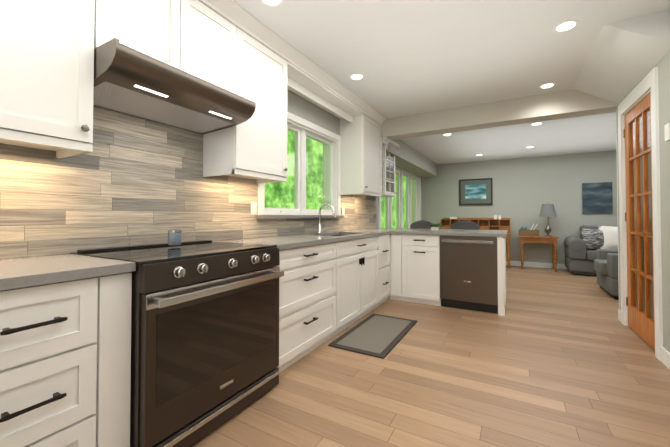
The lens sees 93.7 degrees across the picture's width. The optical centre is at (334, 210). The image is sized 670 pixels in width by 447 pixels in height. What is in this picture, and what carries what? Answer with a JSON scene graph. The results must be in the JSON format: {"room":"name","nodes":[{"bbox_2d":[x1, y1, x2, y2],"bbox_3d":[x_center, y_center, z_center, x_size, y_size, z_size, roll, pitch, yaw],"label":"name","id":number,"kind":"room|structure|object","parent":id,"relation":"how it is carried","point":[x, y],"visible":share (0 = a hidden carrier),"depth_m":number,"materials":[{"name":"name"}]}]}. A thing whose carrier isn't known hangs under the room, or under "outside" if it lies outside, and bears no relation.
{"room":"kitchen","nodes":[
{"label":"kitchen","id":0,"kind":"room"},
{"bbox_2d":[257,89,421,236],"bbox_3d":[-0.205,-0.093,3.985,0.220,2.540,9.850,-1,-1,30],"label":"wall","id":1,"kind":"structure","parent":0,"point":[299,106],"depth_m":3.69,"materials":[{"name":"paint"}]},
{"bbox_2d":[0,0,115,155],"bbox_3d":[-1.384,-0.859,1.332,0.345,1.100,0.609,-1,-1,30],"label":"upper cabinet","id":2,"kind":"object","parent":1,"relation":"attached to","point":[47,47],"depth_m":1.33,"materials":[{"name":"white wood"}]},
{"bbox_2d":[116,0,239,93],"bbox_3d":[-1.053,-1.074,1.919,0.345,0.650,0.856,-1,-1,30],"label":"upper cabinet","id":3,"kind":"object","parent":1,"relation":"attached to","point":[200,37],"depth_m":1.89,"materials":[{"name":"white wood"}]},
{"bbox_2d":[93,38,255,134],"bbox_3d":[-0.971,-0.664,1.866,0.531,0.165,0.852,-1,-1,30],"label":"under-cabinet range hood","id":4,"kind":"object","parent":3,"relation":"attached to","point":[129,79],"visible":0.98,"depth_m":1.70,"materials":[{"name":"brown metal"}]},
{"bbox_2d":[0,106,375,258],"bbox_3d":[-0.817,-0.247,2.679,0.003,0.978,6.170,-1,-1,30],"label":"tile backsplash","id":5,"kind":"structure","parent":1,"relation":"attached to","point":[129,180],"depth_m":1.90,"materials":[{"name":"tile"}]},
{"bbox_2d":[203,12,291,179],"bbox_3d":[-0.715,-0.839,2.513,0.345,1.100,0.637,-1,-1,30],"label":"upper cabinet","id":6,"kind":"object","parent":1,"relation":"attached to","point":[255,148],"depth_m":2.40,"materials":[{"name":"white wood"}]},
{"bbox_2d":[251,202,256,214],"bbox_3d":[-0.728,-0.023,2.821,0.007,0.116,0.072,-1,-1,30],"label":"electrical outlet plate","id":7,"kind":"object","parent":1,"relation":"attached to","point":[253,204],"depth_m":2.82,"materials":[{"name":"white plastic"}]},
{"bbox_2d":[258,111,340,214],"bbox_3d":[-0.401,-0.482,3.600,0.224,1.065,1.555,-1,-1,30],"label":"kitchen window","id":8,"kind":"structure","parent":1,"relation":"in","point":[302,128],"depth_m":3.62,"materials":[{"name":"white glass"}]},
{"bbox_2d":[256,215,343,218],"bbox_3d":[-0.342,0.067,3.541,0.175,0.035,1.577,-1,-1,30],"label":"sill","id":9,"kind":"structure","parent":1,"relation":"attached to","point":[289,216],"depth_m":3.20,"materials":[{"name":"white wood"}]},
{"bbox_2d":[340,104,383,195],"bbox_3d":[0.383,-0.800,4.452,0.345,1.110,0.681,-1,-1,30],"label":"upper cabinet","id":10,"kind":"object","parent":1,"relation":"attached to","point":[362,141],"depth_m":4.19,"materials":[{"name":"white wood"}]},
{"bbox_2d":[378,166,420,227],"bbox_3d":[1.381,0.069,6.733,0.230,1.890,2.860,-1,-1,30],"label":"living room window","id":11,"kind":"structure","parent":1,"relation":"in","point":[413,198],"depth_m":6.74,"materials":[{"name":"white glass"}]},
{"bbox_2d":[340,236,371,259],"bbox_3d":[0.211,0.388,3.379,0.010,0.196,0.800,-1,-1,30],"label":"drawer","id":12,"kind":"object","parent":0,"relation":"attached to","point":[355,245],"depth_m":3.24,"materials":[{"name":"white wood"}]},
{"bbox_2d":[383,139,436,176],"bbox_3d":[1.534,-1.031,6.453,0.390,0.300,3.470,-1,-1,30],"label":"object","id":13,"kind":"structure","parent":0,"point":[408,158],"depth_m":6.12,"materials":[{"name":"paint"}]},
{"bbox_2d":[191,265,669,446],"bbox_3d":[2.216,1.212,2.534,6.000,0.120,9.950,-1,-1,30],"label":"floor","id":14,"kind":"structure","parent":0,"point":[560,358],"depth_m":2.06,"materials":[{"name":"brown wood"}]},
{"bbox_2d":[0,272,131,446],"bbox_3d":[-1.257,0.692,1.260,0.610,0.875,0.518,-1,-1,30],"label":"base cabinet","id":15,"kind":"object","parent":14,"relation":"on","point":[65,350],"depth_m":1.15,"materials":[{"name":"white wood"}]},
{"bbox_2d":[0,254,135,291],"bbox_3d":[-1.589,0.225,0.659,0.632,0.036,1.907,-1,-1,30],"label":"countertop","id":16,"kind":"structure","parent":15,"relation":"on","point":[24,272],"depth_m":1.20,"materials":[{"name":"grey stone"}]},
{"bbox_2d":[70,240,283,446],"bbox_3d":[-0.848,0.676,1.832,0.743,0.928,0.874,-1,-1,30],"label":"range oven","id":17,"kind":"object","parent":14,"relation":"on","point":[204,338],"visible":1,"depth_m":1.54,"materials":[{"name":"black metal"}]},
{"bbox_2d":[168,229,181,244],"bbox_3d":[-0.997,0.164,1.952,0.078,0.096,0.078,-1,-1,30],"label":"candle jar","id":18,"kind":"object","parent":17,"relation":"on","point":[174,236],"visible":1,"depth_m":1.92,"materials":[{"name":"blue glass"}]},
{"bbox_2d":[278,240,339,372],"bbox_3d":[-0.459,0.717,2.670,0.610,0.875,0.958,-1,-1,30],"label":"base cabinet","id":19,"kind":"object","parent":14,"relation":"on","point":[309,287],"depth_m":2.48,"materials":[{"name":"white wood"}]},
{"bbox_2d":[216,236,343,251],"bbox_3d":[-0.431,0.261,2.704,0.632,0.036,1.031,-1,-1,30],"label":"countertop","id":20,"kind":"structure","parent":19,"relation":"on","point":[282,242],"depth_m":2.53,"materials":[{"name":"grey stone"}]},
{"bbox_2d":[340,252,383,331],"bbox_3d":[0.019,0.839,3.512,0.610,0.660,1.106,-1,-1,30],"label":"base cabinet","id":21,"kind":"object","parent":14,"relation":"on","point":[361,277],"depth_m":3.34,"materials":[{"name":"white wood"}]},
{"bbox_2d":[328,313,416,358],"bbox_3d":[0.403,1.153,2.987,0.500,0.012,0.990,-1,-1,30],"label":"kitchen mat","id":22,"kind":"object","parent":14,"relation":"on","point":[378,335],"visible":0.93,"depth_m":2.88,"materials":[{"name":"grey fabric"}]},
{"bbox_2d":[372,236,391,301],"bbox_3d":[0.349,0.741,4.097,0.610,0.875,0.480,-1,-1,30],"label":"base cabinet","id":23,"kind":"object","parent":14,"relation":"on","point":[379,243],"depth_m":4.05,"materials":[{"name":"white wood"}]},
{"bbox_2d":[392,232,407,301],"bbox_3d":[0.964,0.746,4.370,0.232,0.875,0.662,-1,-1,30],"label":"base cabinet","id":24,"kind":"object","parent":14,"relation":"on","point":[399,239],"depth_m":4.09,"materials":[{"name":"white wood"}]},
{"bbox_2d":[328,229,391,235],"bbox_3d":[0.337,0.284,4.061,0.632,0.036,0.527,-1,-1,30],"label":"countertop","id":25,"kind":"structure","parent":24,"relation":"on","point":[346,232],"depth_m":3.81,"materials":[{"name":"grey stone"}]},
{"bbox_2d":[410,220,433,228],"bbox_3d":[1.349,0.674,4.991,0.400,1.040,0.455,-1,-1,30],"label":"stool","id":26,"kind":"object","parent":14,"relation":"on","point":[422,224],"visible":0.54,"depth_m":5.15,"materials":[{"name":"fabric"}]},
{"bbox_2d":[408,236,440,305],"bbox_3d":[1.231,0.744,4.238,0.480,0.875,0.630,-1,-1,30],"label":"base cabinet","id":27,"kind":"object","parent":14,"relation":"on","point":[423,251],"depth_m":3.95,"materials":[{"name":"white wood"}]},
{"bbox_2d":[356,228,507,235],"bbox_3d":[1.296,0.290,4.408,1.960,0.036,1.023,-1,-1,30],"label":"countertop","id":28,"kind":"structure","parent":27,"relation":"on","point":[411,231],"depth_m":4.02,"materials":[{"name":"grey stone"}]},
{"bbox_2d":[430,223,440,229],"bbox_3d":[1.410,0.225,4.440,0.162,0.093,0.112,-1,-1,30],"label":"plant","id":29,"kind":"object","parent":28,"relation":"on","point":[436,227],"visible":1,"depth_m":4.41,"materials":[{"name":"white ceramic"}]},
{"bbox_2d":[450,221,479,229],"bbox_3d":[1.910,0.669,4.673,0.420,1.040,0.455,-1,-1,30],"label":"stool","id":30,"kind":"object","parent":14,"relation":"on","point":[469,225],"visible":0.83,"depth_m":4.82,"materials":[{"name":"fabric"}]},
{"bbox_2d":[440,235,497,313],"bbox_3d":[1.691,0.740,3.927,0.623,0.872,0.658,-1,-1,30],"label":"dishwasher","id":31,"kind":"object","parent":14,"relation":"on","point":[468,272],"visible":1,"depth_m":3.68,"materials":[{"name":"brown metal"}]},
{"bbox_2d":[441,215,510,268],"bbox_3d":[3.160,0.662,7.155,1.490,1.140,0.545,-1,-1,30],"label":"secretary desk","id":32,"kind":"object","parent":14,"relation":"on","point":[496,223],"visible":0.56,"depth_m":7.14,"materials":[{"name":"wood"}]},
{"bbox_2d":[519,236,558,271],"bbox_3d":[4.236,0.876,6.557,0.680,0.690,0.470,-1,-1,30],"label":"side table","id":33,"kind":"object","parent":14,"relation":"on","point":[552,240],"visible":1,"depth_m":6.43,"materials":[{"name":"brown wood"}]},
{"bbox_2d":[519,224,538,236],"bbox_3d":[4.100,0.404,6.648,0.360,0.257,0.300,-1,-1,30],"label":"wicker basket","id":34,"kind":"object","parent":33,"relation":"on","point":[523,231],"visible":1,"depth_m":6.54,"materials":[{"name":"wicker"}]},
{"bbox_2d":[539,203,556,236],"bbox_3d":[4.391,0.180,6.476,0.310,0.700,0.310,-1,-1,30],"label":"table lamp","id":35,"kind":"object","parent":33,"relation":"on","point":[547,210],"visible":1,"depth_m":6.41,"materials":[{"name":"grey fabric"}]},
{"bbox_2d":[564,225,617,276],"bbox_3d":[5.475,0.742,5.702,2.080,0.930,0.740,-1,-1,30],"label":"sofa","id":36,"kind":"object","parent":14,"relation":"on","point":[580,254],"visible":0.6,"depth_m":5.84,"materials":[{"name":"fabric"}]},
{"bbox_2d":[594,249,618,299],"bbox_3d":[4.237,0.733,4.347,0.960,0.900,0.880,-1,-1,30],"label":"armchair","id":37,"kind":"object","parent":14,"relation":"on","point":[606,265],"visible":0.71,"depth_m":4.34,"materials":[{"name":"fabric"}]},
{"bbox_2d":[233,0,669,118],"bbox_3d":[0.721,-1.472,1.177,4.620,0.120,6.035,-1,-1,30],"label":"ceiling","id":38,"kind":"structure","parent":0,"point":[407,57],"depth_m":2.59,"materials":[{"name":"paint"}]},
{"bbox_2d":[260,0,282,6],"bbox_3d":[-0.419,-1.392,2.066,0.154,0.007,0.154,0,-1,21],"label":"recessed light","id":39,"kind":"object","parent":38,"relation":"in","point":[271,3],"depth_m":2.10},
{"bbox_2d":[349,73,363,79],"bbox_3d":[0.223,-1.372,3.219,0.154,0.007,0.154,0,-1,21],"label":"recessed light","id":40,"kind":"object","parent":38,"relation":"in","point":[355,76],"depth_m":3.20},
{"bbox_2d":[539,83,555,88],"bbox_3d":[2.325,-1.368,3.442,0.154,0.007,0.154,0,-1,21],"label":"recessed light","id":41,"kind":"object","parent":38,"relation":"in","point":[547,85],"depth_m":3.43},
{"bbox_2d":[553,19,578,32],"bbox_3d":[1.737,-1.387,2.362,0.154,0.007,0.154,0,-1,21],"label":"recessed light","id":42,"kind":"object","parent":38,"relation":"in","point":[566,25],"depth_m":2.35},
{"bbox_2d":[382,89,618,139],"bbox_3d":[2.833,-1.300,3.587,5.920,0.380,0.245,-1,-1,30],"label":"header beam","id":43,"kind":"structure","parent":0,"point":[569,103],"depth_m":3.91,"materials":[{"name":"paint"}]},
{"bbox_2d":[400,112,615,164],"bbox_3d":[3.798,-1.331,5.292,5.920,0.260,3.670,-1,-1,30],"label":"ceiling","id":44,"kind":"structure","parent":0,"point":[585,134],"depth_m":5.43,"materials":[{"name":"paint"}]},
{"bbox_2d":[530,122,542,125],"bbox_3d":[2.813,-1.212,4.382,0.154,0.007,0.154,0,-1,21],"label":"recessed light","id":45,"kind":"object","parent":44,"relation":"in","point":[536,123],"depth_m":4.36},
{"bbox_2d":[421,151,617,263],"bbox_3d":[4.652,-0.045,6.779,5.920,2.540,0.200,-1,-1,30],"label":"wall","id":46,"kind":"structure","parent":0,"point":[524,189],"depth_m":6.86,"materials":[{"name":"paint"}]},
{"bbox_2d":[459,178,492,204],"bbox_3d":[3.315,-0.444,7.409,0.720,0.620,0.030,-1,-1,30],"label":"framed landscape picture","id":47,"kind":"object","parent":46,"relation":"attached to","point":[476,191],"visible":0.98,"depth_m":7.39},
{"bbox_2d":[582,182,612,212],"bbox_3d":[5.259,-0.258,6.302,0.470,0.610,0.035,-1,-1,30],"label":"canvas art","id":48,"kind":"object","parent":46,"relation":"attached to","point":[597,197],"visible":1,"depth_m":6.29},
{"bbox_2d":[574,10,669,103],"bbox_3d":[2.515,-1.263,2.847,0.385,0.240,1.355,-1,-1,30],"label":"sloped ceiling","id":49,"kind":"structure","parent":0,"point":[625,57],"depth_m":2.55,"materials":[{"name":"paint"}]},
{"bbox_2d":[617,50,669,351],"bbox_3d":[1.627,-0.149,0.745,0.120,2.540,6.015,-1,-1,30],"label":"wall","id":50,"kind":"structure","parent":0,"point":[663,64],"depth_m":2.35,"materials":[{"name":"paint"}]},
{"bbox_2d":[506,66,669,369],"bbox_3d":[2.278,-0.050,2.463,5.600,2.400,9.650,-1,-1,30],"label":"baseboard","id":51,"kind":"structure","parent":50,"relation":"attached to","point":[642,90],"depth_m":2.63,"materials":[{"name":"white wood"}]},
{"bbox_2d":[623,93,654,349],"bbox_3d":[2.752,0.087,2.847,0.086,2.116,0.784,-1,-1,30],"label":"french door","id":52,"kind":"structure","parent":50,"relation":"in","point":[641,323],"depth_m":2.90,"materials":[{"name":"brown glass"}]},
{"bbox_2d":[664,123,669,141],"bbox_3d":[2.424,-0.573,2.292,0.009,0.120,0.080,-1,-1,30],"label":"light switch","id":53,"kind":"object","parent":50,"relation":"attached to","point":[667,138],"depth_m":2.28,"materials":[{"name":"white plastic"}]},
{"bbox_2d":[640,110,653,319],"bbox_3d":[4.203,-0.116,2.677,2.460,2.540,0.115,-1,-1,30],"label":"wall","id":54,"kind":"structure","parent":0,"point":[650,214],"depth_m":3.19,"materials":[{"name":"paint"}]},
{"label":"outside","id":55,"kind":"structure","parent":0,"visible":0},
{"bbox_2d":[265,130,405,227],"bbox_3d":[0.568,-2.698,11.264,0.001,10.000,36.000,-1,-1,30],"label":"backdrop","id":56,"kind":"structure","parent":55,"point":[283,189],"depth_m":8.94,"materials":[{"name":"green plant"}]}
]}

